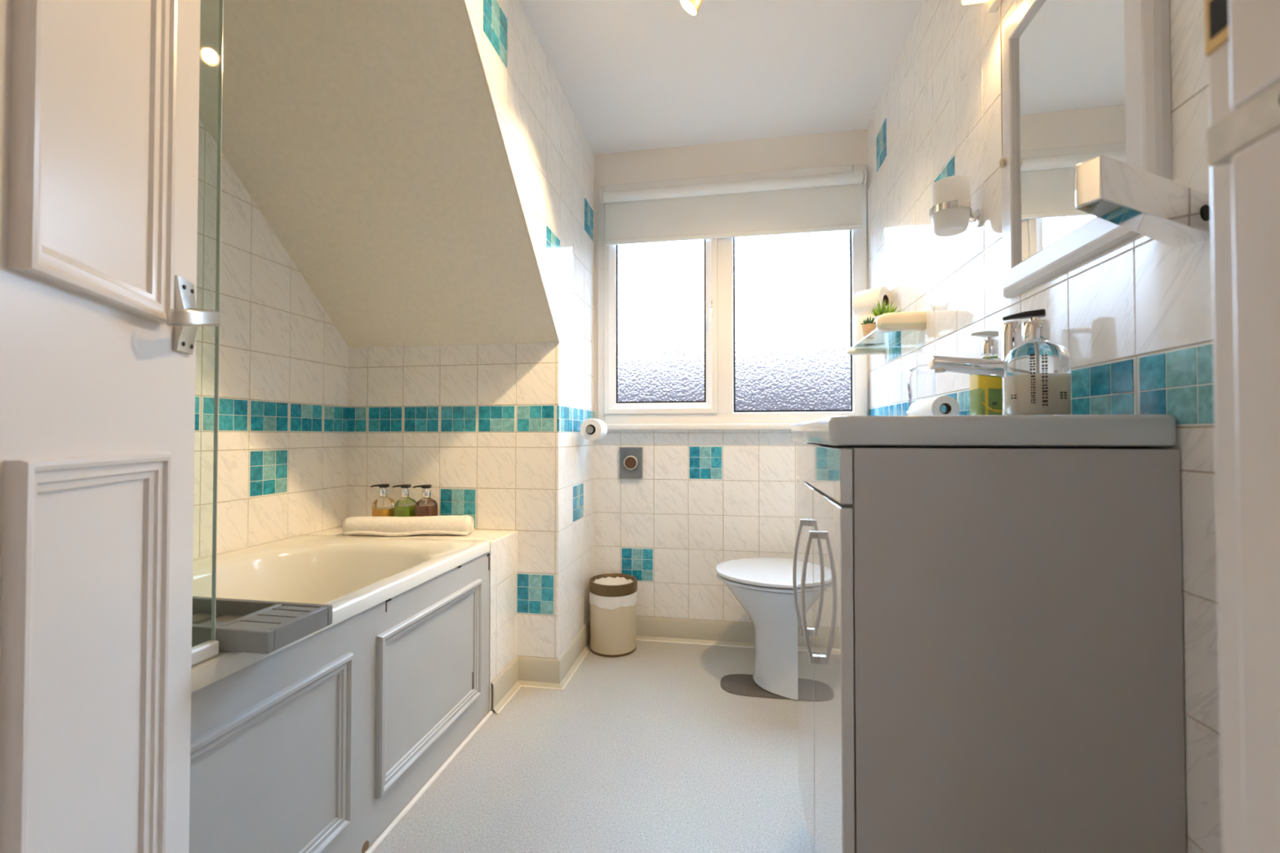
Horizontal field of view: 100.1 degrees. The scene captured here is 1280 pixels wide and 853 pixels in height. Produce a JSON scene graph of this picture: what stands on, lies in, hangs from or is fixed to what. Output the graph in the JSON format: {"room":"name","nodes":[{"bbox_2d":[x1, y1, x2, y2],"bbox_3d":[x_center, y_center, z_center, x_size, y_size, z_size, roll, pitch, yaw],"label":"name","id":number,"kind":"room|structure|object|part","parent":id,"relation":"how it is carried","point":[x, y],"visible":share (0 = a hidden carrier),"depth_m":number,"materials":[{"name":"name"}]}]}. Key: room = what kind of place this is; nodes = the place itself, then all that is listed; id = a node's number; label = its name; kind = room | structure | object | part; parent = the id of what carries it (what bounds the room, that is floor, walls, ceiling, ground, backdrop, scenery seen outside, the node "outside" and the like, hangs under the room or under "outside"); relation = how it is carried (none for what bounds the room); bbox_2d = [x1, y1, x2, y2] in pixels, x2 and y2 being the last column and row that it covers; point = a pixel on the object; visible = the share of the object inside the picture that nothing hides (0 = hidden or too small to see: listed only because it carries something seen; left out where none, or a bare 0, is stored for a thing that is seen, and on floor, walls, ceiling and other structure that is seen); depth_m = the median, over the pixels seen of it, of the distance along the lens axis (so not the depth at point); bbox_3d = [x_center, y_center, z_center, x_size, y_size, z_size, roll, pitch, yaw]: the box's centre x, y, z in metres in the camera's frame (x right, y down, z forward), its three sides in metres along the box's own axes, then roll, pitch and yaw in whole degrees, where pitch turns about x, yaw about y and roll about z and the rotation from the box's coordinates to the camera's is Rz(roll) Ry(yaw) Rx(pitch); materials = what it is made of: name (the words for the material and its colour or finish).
{"room":"bathroom","nodes":[
{"label":"bathroom","id":0,"kind":"room"},
{"bbox_2d":[192,116,348,559],"bbox_3d":[-1.318,-0.170,1.182,0.082,2.161,1.811,0,-1,10],"label":"wall","id":1,"kind":"structure","parent":0,"point":[283,362],"depth_m":1.67,"materials":[{"name":"beige tile"}]},
{"bbox_2d":[199,0,557,346],"bbox_3d":[-0.800,-0.806,1.536,0.865,0.997,1.074,0,-1,10],"label":"ceiling","id":2,"kind":"structure","parent":0,"point":[365,134],"depth_m":1.54,"materials":[{"name":"beige paint"}]},
{"bbox_2d":[346,342,559,658],"bbox_3d":[-0.708,0.308,1.985,0.846,1.230,0.002,0,-1,10],"label":"wall","id":3,"kind":"structure","parent":0,"point":[477,424],"depth_m":1.97,"materials":[{"name":"beige tile"}]},
{"bbox_2d":[311,527,517,711],"bbox_3d":[-0.802,0.649,1.886,0.694,0.544,0.220,0,-1,10],"label":"wall ledge","id":4,"kind":"object","parent":3,"relation":"attached to","point":[503,603],"visible":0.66,"depth_m":1.82,"materials":[{"name":"beige tile"}]},
{"bbox_2d":[370,484,395,516],"bbox_3d":[-0.948,0.295,1.973,0.080,0.166,0.067,0,-1,10],"label":"pump bottle","id":5,"kind":"object","parent":4,"relation":"on","point":[384,505],"visible":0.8,"depth_m":1.95,"materials":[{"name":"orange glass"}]},
{"bbox_3d":[-0.942,0.316,1.972,0.067,0.126,0.067,0,-1,10],"label":"glass","id":6,"kind":"part","parent":5,"relation":"part of","materials":[{"name":"orange"}]},
{"bbox_2d":[392,484,416,516],"bbox_3d":[-0.861,0.295,1.958,0.080,0.166,0.067,0,-1,10],"label":"pump bottle","id":7,"kind":"object","parent":4,"relation":"on","point":[404,506],"visible":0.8,"depth_m":1.93,"materials":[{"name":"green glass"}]},
{"bbox_3d":[-0.855,0.316,1.957,0.067,0.126,0.067,0,-1,10],"label":"glass","id":8,"kind":"part","parent":7,"relation":"part of","materials":[{"name":"green"}]},
{"bbox_2d":[342,515,474,536],"bbox_3d":[-0.802,0.343,1.866,0.428,0.065,0.081,0,-1,-4],"label":"rolled towel","id":9,"kind":"object","parent":4,"relation":"on","point":[461,525],"visible":1,"depth_m":1.84,"materials":[{"name":"white fabric"}]},
{"bbox_2d":[413,484,437,516],"bbox_3d":[-0.781,0.295,1.944,0.080,0.166,0.067,0,-1,10],"label":"pump bottle","id":10,"kind":"object","parent":4,"relation":"on","point":[425,506],"visible":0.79,"depth_m":1.92,"materials":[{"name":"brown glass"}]},
{"bbox_3d":[-0.774,0.315,1.943,0.067,0.126,0.067,0,-1,10],"label":"glass","id":11,"kind":"part","parent":10,"relation":"part of","materials":[{"name":"brown"}]},
{"bbox_2d":[466,0,594,658],"bbox_3d":[-0.330,-0.162,1.696,0.002,2.161,1.446,0,-1,10],"label":"wall","id":12,"kind":"structure","parent":0,"point":[551,157],"depth_m":1.95,"materials":[{"name":"beige tile"}]},
{"bbox_2d":[462,0,559,342],"bbox_3d":[-0.373,-0.777,1.463,0.008,0.943,0.956,0,-1,10],"label":"trim","id":13,"kind":"structure","parent":12,"relation":"attached to","point":[464,2],"depth_m":1.48,"materials":[{"name":"white"}]},
{"bbox_2d":[490,618,590,712],"bbox_3d":[-0.331,0.875,2.053,0.176,0.095,0.708,0,-1,10],"label":"baseboard","id":14,"kind":"structure","parent":12,"relation":"attached to","point":[522,670],"depth_m":1.91,"materials":[{"name":"beige plastic"}]},
{"bbox_2d":[586,426,595,433],"bbox_3d":[-0.206,0.013,2.171,0.078,0.036,0.161,0,-1,10],"label":"toilet roll holder","id":15,"kind":"object","parent":12,"relation":"attached to","point":[590,429],"visible":0.29,"depth_m":2.09,"materials":[{"name":"silver metal"}]},
{"bbox_2d":[580,418,607,440],"bbox_3d":[-0.185,0.013,2.149,0.088,0.088,0.100,0,-1,10],"label":"toilet roll","id":16,"kind":"object","parent":15,"relation":"on","point":[601,428],"visible":0.93,"depth_m":2.10,"materials":[{"name":"white paper"}]},
{"bbox_2d":[373,640,811,852],"bbox_3d":[-0.337,0.949,0.526,2.350,0.100,3.950,0,-1,10],"label":"floor","id":17,"kind":"structure","parent":0,"point":[645,750],"depth_m":1.42,"materials":[{"name":"plastic"}]},
{"bbox_2d":[189,533,489,852],"bbox_3d":[-0.949,0.630,1.000,0.700,0.551,1.574,0,-1,10],"label":"bathtub","id":18,"kind":"object","parent":17,"relation":"on","point":[317,742],"visible":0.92,"depth_m":1.16,"materials":[{"name":"white ceramic"}]},
{"bbox_2d":[191,0,223,666],"bbox_3d":[-0.705,-0.395,0.523,0.020,1.479,0.634,0,-1,10],"label":"screen","id":19,"kind":"object","parent":18,"relation":"on","point":[203,651],"visible":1,"depth_m":0.83,"materials":[{"name":"clear glass"}]},
{"bbox_2d":[191,596,333,653],"bbox_3d":[-0.912,0.332,0.946,0.725,0.034,0.135,0,-1,10],"label":"tray","id":20,"kind":"object","parent":18,"relation":"on","point":[242,625],"visible":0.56,"depth_m":0.88,"materials":[{"name":"grey paint"}]},
{"bbox_3d":[-0.923,0.331,0.885,0.725,0.034,0.012,0,-1,10],"label":"rail","id":21,"kind":"part","parent":20,"relation":"part of","materials":[{"name":"grey paint"}]},
{"bbox_3d":[-0.902,0.333,1.006,0.725,0.034,0.012,0,-1,10],"label":"rail","id":22,"kind":"part","parent":20,"relation":"part of","materials":[{"name":"grey paint"}]},
{"bbox_3d":[-0.562,0.331,0.884,0.013,0.034,0.111,0,-1,10],"label":"rail","id":23,"kind":"part","parent":20,"relation":"part of","materials":[{"name":"grey paint"}]},
{"bbox_3d":[-0.627,0.626,0.851,0.014,0.343,0.481,0,-1,10],"label":"moulding","id":24,"kind":"part","parent":18,"relation":"part of","materials":[{"name":"grey paint"}]},
{"bbox_2d":[191,533,489,693],"bbox_3d":[-0.953,0.535,1.003,0.691,0.362,1.574,0,-1,10],"label":"tub","id":25,"kind":"object","parent":18,"relation":"in","point":[410,615],"depth_m":1.41,"materials":[{"name":"white ceramic"}]},
{"bbox_3d":[-0.530,0.640,1.408,0.014,0.353,0.479,0,-1,10],"label":"moulding","id":26,"kind":"part","parent":18,"relation":"part of","materials":[{"name":"grey paint"}]},
{"bbox_2d":[364,639,754,852],"bbox_3d":[-0.305,0.910,1.424,0.989,0.014,2.697,-1,-1,39],"label":"trim","id":27,"kind":"structure","parent":17,"relation":"on","point":[382,837],"depth_m":1.46,"materials":[{"name":"white"}]},
{"bbox_2d":[589,573,637,657],"bbox_3d":[-0.112,0.783,2.246,0.203,0.287,0.203,0,-1,10],"label":"waste bin","id":28,"kind":"object","parent":17,"relation":"on","point":[613,597],"visible":1,"depth_m":2.16,"materials":[{"name":"beige metal"}]},
{"bbox_2d":[720,674,790,699],"bbox_3d":[0.436,0.920,1.901,0.300,0.002,0.170,0,-1,10],"label":"mat","id":29,"kind":"object","parent":17,"relation":"on","point":[744,685],"depth_m":1.89,"materials":[{"name":"grey rubber"}]},
{"bbox_2d":[715,557,798,701],"bbox_3d":[0.576,0.711,1.944,0.598,0.419,0.408,0,-1,10],"label":"toilet","id":30,"kind":"object","parent":17,"relation":"on","point":[762,587],"visible":0.39,"depth_m":1.84,"materials":[{"name":"white ceramic"}]},
{"bbox_3d":[0.543,0.528,1.952,0.530,0.016,0.408,0,-1,10],"label":"lid","id":31,"kind":"part","parent":30,"relation":"part of","materials":[{"name":"white plastic"}]},
{"bbox_3d":[0.544,0.546,1.952,0.524,0.012,0.401,0,-1,10],"label":"seat","id":32,"kind":"part","parent":30,"relation":"part of","materials":[{"name":"white plastic"}]},
{"bbox_2d":[792,442,1186,852],"bbox_3d":[0.502,0.469,0.950,0.432,0.872,0.516,0,-1,10],"label":"vanity unit","id":33,"kind":"object","parent":17,"relation":"on","point":[990,638],"visible":0.98,"depth_m":0.70,"materials":[{"name":"grey wood"}]},
{"bbox_3d":[0.316,0.296,1.056,0.030,0.225,0.010,0,-1,10],"label":"handle","id":34,"kind":"part","parent":33,"relation":"part of","materials":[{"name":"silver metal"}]},
{"bbox_3d":[0.349,0.465,1.110,0.016,0.696,0.254,0,-1,10],"label":"door","id":35,"kind":"part","parent":33,"relation":"part of","materials":[{"name":"grey paint"}]},
{"bbox_3d":[0.294,0.294,0.927,0.030,0.225,0.010,0,-1,10],"label":"handle","id":36,"kind":"part","parent":33,"relation":"part of","materials":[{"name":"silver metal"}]},
{"bbox_3d":[0.305,0.461,0.855,0.016,0.696,0.259,0,-1,10],"label":"door","id":37,"kind":"part","parent":33,"relation":"part of","materials":[{"name":"grey paint"}]},
{"bbox_2d":[791,413,1176,446],"bbox_3d":[0.511,0.009,0.956,0.417,0.041,0.524,0,-1,10],"label":"washbasin","id":38,"kind":"object","parent":33,"relation":"in","point":[1137,429],"visible":1,"depth_m":0.70,"materials":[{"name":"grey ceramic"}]},
{"bbox_2d":[928,320,1029,414],"bbox_3d":[0.594,-0.096,0.939,0.157,0.170,0.054,0,-1,10],"label":"tap","id":39,"kind":"object","parent":38,"relation":"on","point":[1011,333],"visible":0.68,"depth_m":0.93,"materials":[{"name":"silver metal"}]},
{"bbox_3d":[0.584,-0.105,0.945,0.136,0.044,0.031,0,-1,10],"label":"spout","id":40,"kind":"part","parent":39,"relation":"part of","materials":[{"name":"silver metal"}]},
{"bbox_2d":[968,331,1001,415],"bbox_3d":[0.662,-0.095,1.020,0.069,0.170,0.061,0,-1,10],"label":"soap bottle","id":41,"kind":"object","parent":38,"relation":"on","point":[985,392],"visible":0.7,"depth_m":1.00,"materials":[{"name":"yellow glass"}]},
{"bbox_2d":[1002,308,1071,414],"bbox_3d":[0.594,-0.094,0.804,0.077,0.160,0.077,0,-1,10],"label":"lotion bottle","id":42,"kind":"object","parent":38,"relation":"on","point":[1037,371],"visible":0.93,"depth_m":0.78,"materials":[{"name":"clear glass"}]},
{"bbox_3d":[0.594,-0.072,0.804,0.077,0.118,0.077,0,-1,10],"label":"glass","id":43,"kind":"part","parent":42,"relation":"part of","materials":[{"name":"white"}]},
{"bbox_2d":[518,0,923,154],"bbox_3d":[-0.361,-1.310,0.567,2.300,0.100,3.950,0,-1,10],"label":"ceiling","id":44,"kind":"structure","parent":0,"point":[634,75],"depth_m":1.82,"materials":[{"name":"white paint"}]},
{"bbox_2d":[680,0,702,15],"bbox_3d":[0.295,-1.183,1.420,0.481,0.126,0.086,0,-1,13],"label":"ceiling spotlight","id":45,"kind":"object","parent":44,"relation":"attached to","point":[691,6],"visible":1,"depth_m":1.45,"materials":[{"name":"beige metal"}]},
{"bbox_3d":[0.136,-1.144,1.451,0.042,0.035,0.049,0,-1,10],"label":"bulb","id":46,"kind":"part","parent":45,"relation":"part of","materials":[{"name":"beige glass"}]},
{"bbox_2d":[593,128,869,622],"bbox_3d":[0.377,-0.201,2.356,1.210,2.260,0.102,0,-1,10],"label":"wall","id":47,"kind":"structure","parent":0,"point":[703,500],"depth_m":2.32,"materials":[{"name":"beige tile"}]},
{"bbox_2d":[619,447,642,478],"bbox_3d":[-0.040,0.159,2.359,0.100,0.136,0.023,0,-1,10],"label":"air vent","id":48,"kind":"object","parent":47,"relation":"in","point":[630,458],"visible":1,"depth_m":2.35,"materials":[{"name":"grey metal"}]},
{"bbox_2d":[635,616,754,646],"bbox_3d":[0.368,0.879,2.277,1.165,0.095,0.022,0,-1,10],"label":"baseboard","id":49,"kind":"structure","parent":47,"relation":"attached to","point":[660,628],"depth_m":2.30,"materials":[{"name":"beige plastic"}]},
{"bbox_2d":[605,423,793,430],"bbox_3d":[0.364,0.001,2.279,1.160,0.026,0.052,0,-1,10],"label":"window sill","id":50,"kind":"structure","parent":47,"relation":"attached to","point":[610,426],"depth_m":2.27,"materials":[{"name":"white plastic"}]},
{"bbox_2d":[597,164,867,423],"bbox_3d":[0.374,-0.547,2.314,1.140,1.072,0.117,0,-1,10],"label":"window","id":51,"kind":"structure","parent":47,"relation":"in","point":[752,329],"depth_m":2.31,"materials":[{"name":"white plastic"}]},
{"bbox_3d":[0.093,-0.559,2.386,0.425,0.935,0.004,0,-1,10],"label":"pane","id":52,"kind":"part","parent":51,"relation":"part of","materials":[{"name":"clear glass"}]},
{"bbox_3d":[0.302,-0.469,2.280,0.015,0.074,0.032,-1,-1,31],"label":"lever","id":53,"kind":"part","parent":51,"relation":"part of","materials":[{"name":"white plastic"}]},
{"bbox_3d":[0.307,-0.515,2.297,0.016,0.085,0.008,0,-1,10],"label":"handle","id":54,"kind":"part","parent":51,"relation":"part of","materials":[{"name":"white plastic"}]},
{"bbox_2d":[600,168,866,244],"bbox_3d":[0.372,-0.922,2.272,1.100,0.232,0.066,0,-1,10],"label":"roller blind","id":55,"kind":"object","parent":51,"relation":"attached to","point":[832,202],"visible":1,"depth_m":2.27,"materials":[{"name":"white fabric"}]},
{"bbox_3d":[0.645,-0.538,2.289,0.504,0.980,0.004,0,-1,10],"label":"pane","id":56,"kind":"part","parent":51,"relation":"part of","materials":[{"name":"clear glass"}]},
{"bbox_2d":[866,0,1222,852],"bbox_3d":[0.772,-0.173,1.001,0.082,2.161,2.435,0,-1,10],"label":"wall","id":57,"kind":"structure","parent":0,"point":[1133,320],"depth_m":0.88,"materials":[{"name":"beige tile"}]},
{"bbox_2d":[846,311,925,355],"bbox_3d":[0.800,-0.301,1.780,0.130,0.062,0.462,0,-1,10],"label":"glass shelf","id":58,"kind":"object","parent":57,"relation":"attached to","point":[900,321],"visible":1,"depth_m":1.57,"materials":[{"name":"grey"}]},
{"bbox_2d":[861,315,875,339],"bbox_3d":[0.770,-0.333,1.805,0.053,0.074,0.047,0,-1,-17],"label":"potted succulent","id":59,"kind":"object","parent":58,"relation":"on","point":[868,326],"visible":0.96,"depth_m":1.79,"materials":[{"name":"green plant"}]},
{"bbox_2d":[862,323,875,339],"bbox_3d":[0.770,-0.319,1.805,0.045,0.046,0.045,0,-1,10],"label":"pot","id":60,"kind":"object","parent":59,"relation":"on","point":[867,328],"depth_m":1.79,"materials":[{"name":"ceramic"}]},
{"bbox_2d":[853,314,884,346],"bbox_3d":[0.823,-0.343,1.928,0.100,0.098,0.100,0,-1,10],"label":"toilet roll","id":61,"kind":"object","parent":58,"relation":"on","point":[878,340],"visible":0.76,"depth_m":1.90,"materials":[{"name":"white paper"}]},
{"bbox_2d":[852,286,889,316],"bbox_3d":[0.835,-0.443,1.925,0.100,0.100,0.098,1,-1,-39],"label":"toilet roll","id":62,"kind":"object","parent":61,"relation":"on","point":[864,302],"visible":0.84,"depth_m":1.90,"materials":[{"name":"white paper"}]},
{"bbox_2d":[871,298,901,333],"bbox_3d":[0.769,-0.350,1.696,0.085,0.104,0.093,0,-1,-25],"label":"potted succulent","id":63,"kind":"object","parent":58,"relation":"on","point":[877,313],"visible":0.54,"depth_m":1.69,"materials":[{"name":"green plant"}]},
{"bbox_2d":[875,315,890,333],"bbox_3d":[0.770,-0.323,1.693,0.052,0.050,0.052,0,-1,10],"label":"pot","id":64,"kind":"object","parent":63,"relation":"on","point":[876,316],"depth_m":1.69,"materials":[{"name":"beige"}]},
{"bbox_2d":[906,364,947,415],"bbox_3d":[0.762,-0.110,1.382,0.071,0.158,0.251,0,-1,10],"label":"toilet roll holder","id":65,"kind":"object","parent":57,"relation":"attached to","point":[944,408],"visible":0.44,"depth_m":1.48,"materials":[{"name":"silver metal"}]},
{"bbox_2d":[908,395,959,415],"bbox_3d":[0.726,-0.040,1.333,0.062,0.062,0.170,0,-1,10],"label":"toilet roll","id":66,"kind":"object","parent":65,"relation":"hanging from","point":[927,406],"visible":0.79,"depth_m":1.25,"materials":[{"name":"white paper"}]},
{"bbox_2d":[928,199,983,227],"bbox_3d":[0.716,-0.475,1.221,0.102,0.048,0.085,0,-1,10],"label":"holder","id":67,"kind":"object","parent":57,"relation":"attached to","point":[976,218],"visible":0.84,"depth_m":1.20,"materials":[{"name":"silver metal"}]},
{"bbox_2d":[930,175,970,236],"bbox_3d":[0.708,-0.498,1.222,0.079,0.112,0.079,0,-1,10],"label":"tumbler","id":68,"kind":"object","parent":67,"relation":"in","point":[953,221],"visible":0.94,"depth_m":1.19,"materials":[{"name":"white glass"}]},
{"bbox_3d":[0.756,-0.471,1.214,0.022,0.040,0.040,0,-1,10],"label":"wall arm","id":69,"kind":"part","parent":67,"relation":"part of","materials":[{"name":"silver metal"}]},
{"bbox_2d":[961,0,1005,168],"bbox_3d":[0.708,-0.745,1.089,0.073,0.476,0.095,0,-1,10],"label":"wall light","id":70,"kind":"object","parent":57,"relation":"attached to","point":[993,5],"visible":1,"depth_m":1.06,"materials":[{"name":"white plastic"}]},
{"bbox_2d":[961,0,989,4],"bbox_3d":[0.700,-0.933,1.101,0.055,0.090,0.060,0,-1,10],"label":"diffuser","id":71,"kind":"object","parent":70,"relation":"attached to","point":[963,2],"depth_m":1.12,"materials":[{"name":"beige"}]},
{"bbox_3d":[0.735,-0.928,1.087,0.018,0.110,0.095,0,-1,10],"label":"plate","id":72,"kind":"part","parent":70,"relation":"part of","materials":[{"name":"white plastic"}]},
{"bbox_3d":[0.712,-0.700,1.056,0.002,0.358,0.002,0,-1,10],"label":"pull cord","id":73,"kind":"part","parent":70,"relation":"part of","materials":[{"name":"beige plastic"}]},
{"bbox_3d":[0.712,-0.517,1.054,0.011,0.019,0.011,0,-1,10],"label":"cord knob","id":74,"kind":"part","parent":70,"relation":"part of","materials":[{"name":"beige"}]},
{"bbox_2d":[1001,0,1172,297],"bbox_3d":[0.698,-0.530,0.881,0.021,0.540,0.400,0,-1,10],"label":"wall mirror","id":75,"kind":"object","parent":57,"relation":"attached to","point":[1082,81],"visible":0.77,"depth_m":0.86,"materials":[{"name":"white painted frame"},{"name":"silvered mirror glass"}]},
{"bbox_2d":[1015,0,1126,263],"bbox_3d":[0.702,-0.530,0.881,0.011,0.450,0.310,0,-1,10],"label":"mirror glass","id":76,"kind":"object","parent":75,"relation":"attached to","point":[1071,55],"depth_m":0.89,"materials":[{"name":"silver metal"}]},
{"bbox_2d":[1075,154,1211,248],"bbox_3d":[0.572,-0.252,0.605,0.202,0.064,0.040,0,-1,-21],"label":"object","id":77,"kind":"object","parent":57,"relation":"attached to","point":[1150,205],"visible":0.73,"depth_m":0.59,"materials":[{"name":"silver metal"}]},
{"bbox_3d":[-0.657,-0.188,0.083,1.763,2.159,0.130,0,-1,10],"label":"wall","id":78,"kind":"structure","parent":0,"visible":0},
{"bbox_2d":[0,0,220,852],"bbox_3d":[-0.517,-0.102,0.433,0.085,1.973,0.704,0,-1,-18],"label":"door","id":79,"kind":"structure","parent":78,"relation":"in","point":[100,318],"depth_m":0.56,"materials":[{"name":"white paint"}]},
{"bbox_3d":[-0.558,0.385,0.555,0.016,0.709,0.238,0,-1,-18],"label":"panel moulding","id":80,"kind":"part","parent":79,"relation":"part of","materials":[{"name":"white paint"}]},
{"bbox_3d":[-0.558,-0.546,0.571,0.016,0.830,0.238,0,-1,-18],"label":"panel moulding","id":81,"kind":"part","parent":79,"relation":"part of","materials":[{"name":"white paint"}]},
{"bbox_3d":[-0.612,-0.149,0.727,0.016,0.098,0.046,0,-1,-18],"label":"handle plate","id":82,"kind":"part","parent":79,"relation":"part of","materials":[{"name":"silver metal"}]},
{"bbox_3d":[-0.578,-0.139,0.688,0.041,0.042,0.106,0,-1,-18],"label":"lever","id":83,"kind":"part","parent":79,"relation":"part of","materials":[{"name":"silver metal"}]},
{"bbox_2d":[1204,0,1279,852],"bbox_3d":[0.390,-0.119,0.036,0.333,2.020,0.402,0,-1,10],"label":"door frame","id":84,"kind":"structure","parent":78,"relation":"attached to","point":[1242,37],"depth_m":0.23,"materials":[{"name":"white paint"}]},
{"bbox_3d":[0.271,-0.194,0.247,0.001,0.032,0.022,0,-1,10],"label":"strike plate","id":85,"kind":"part","parent":84,"relation":"part of","materials":[{"name":"gold metal"}]}
]}

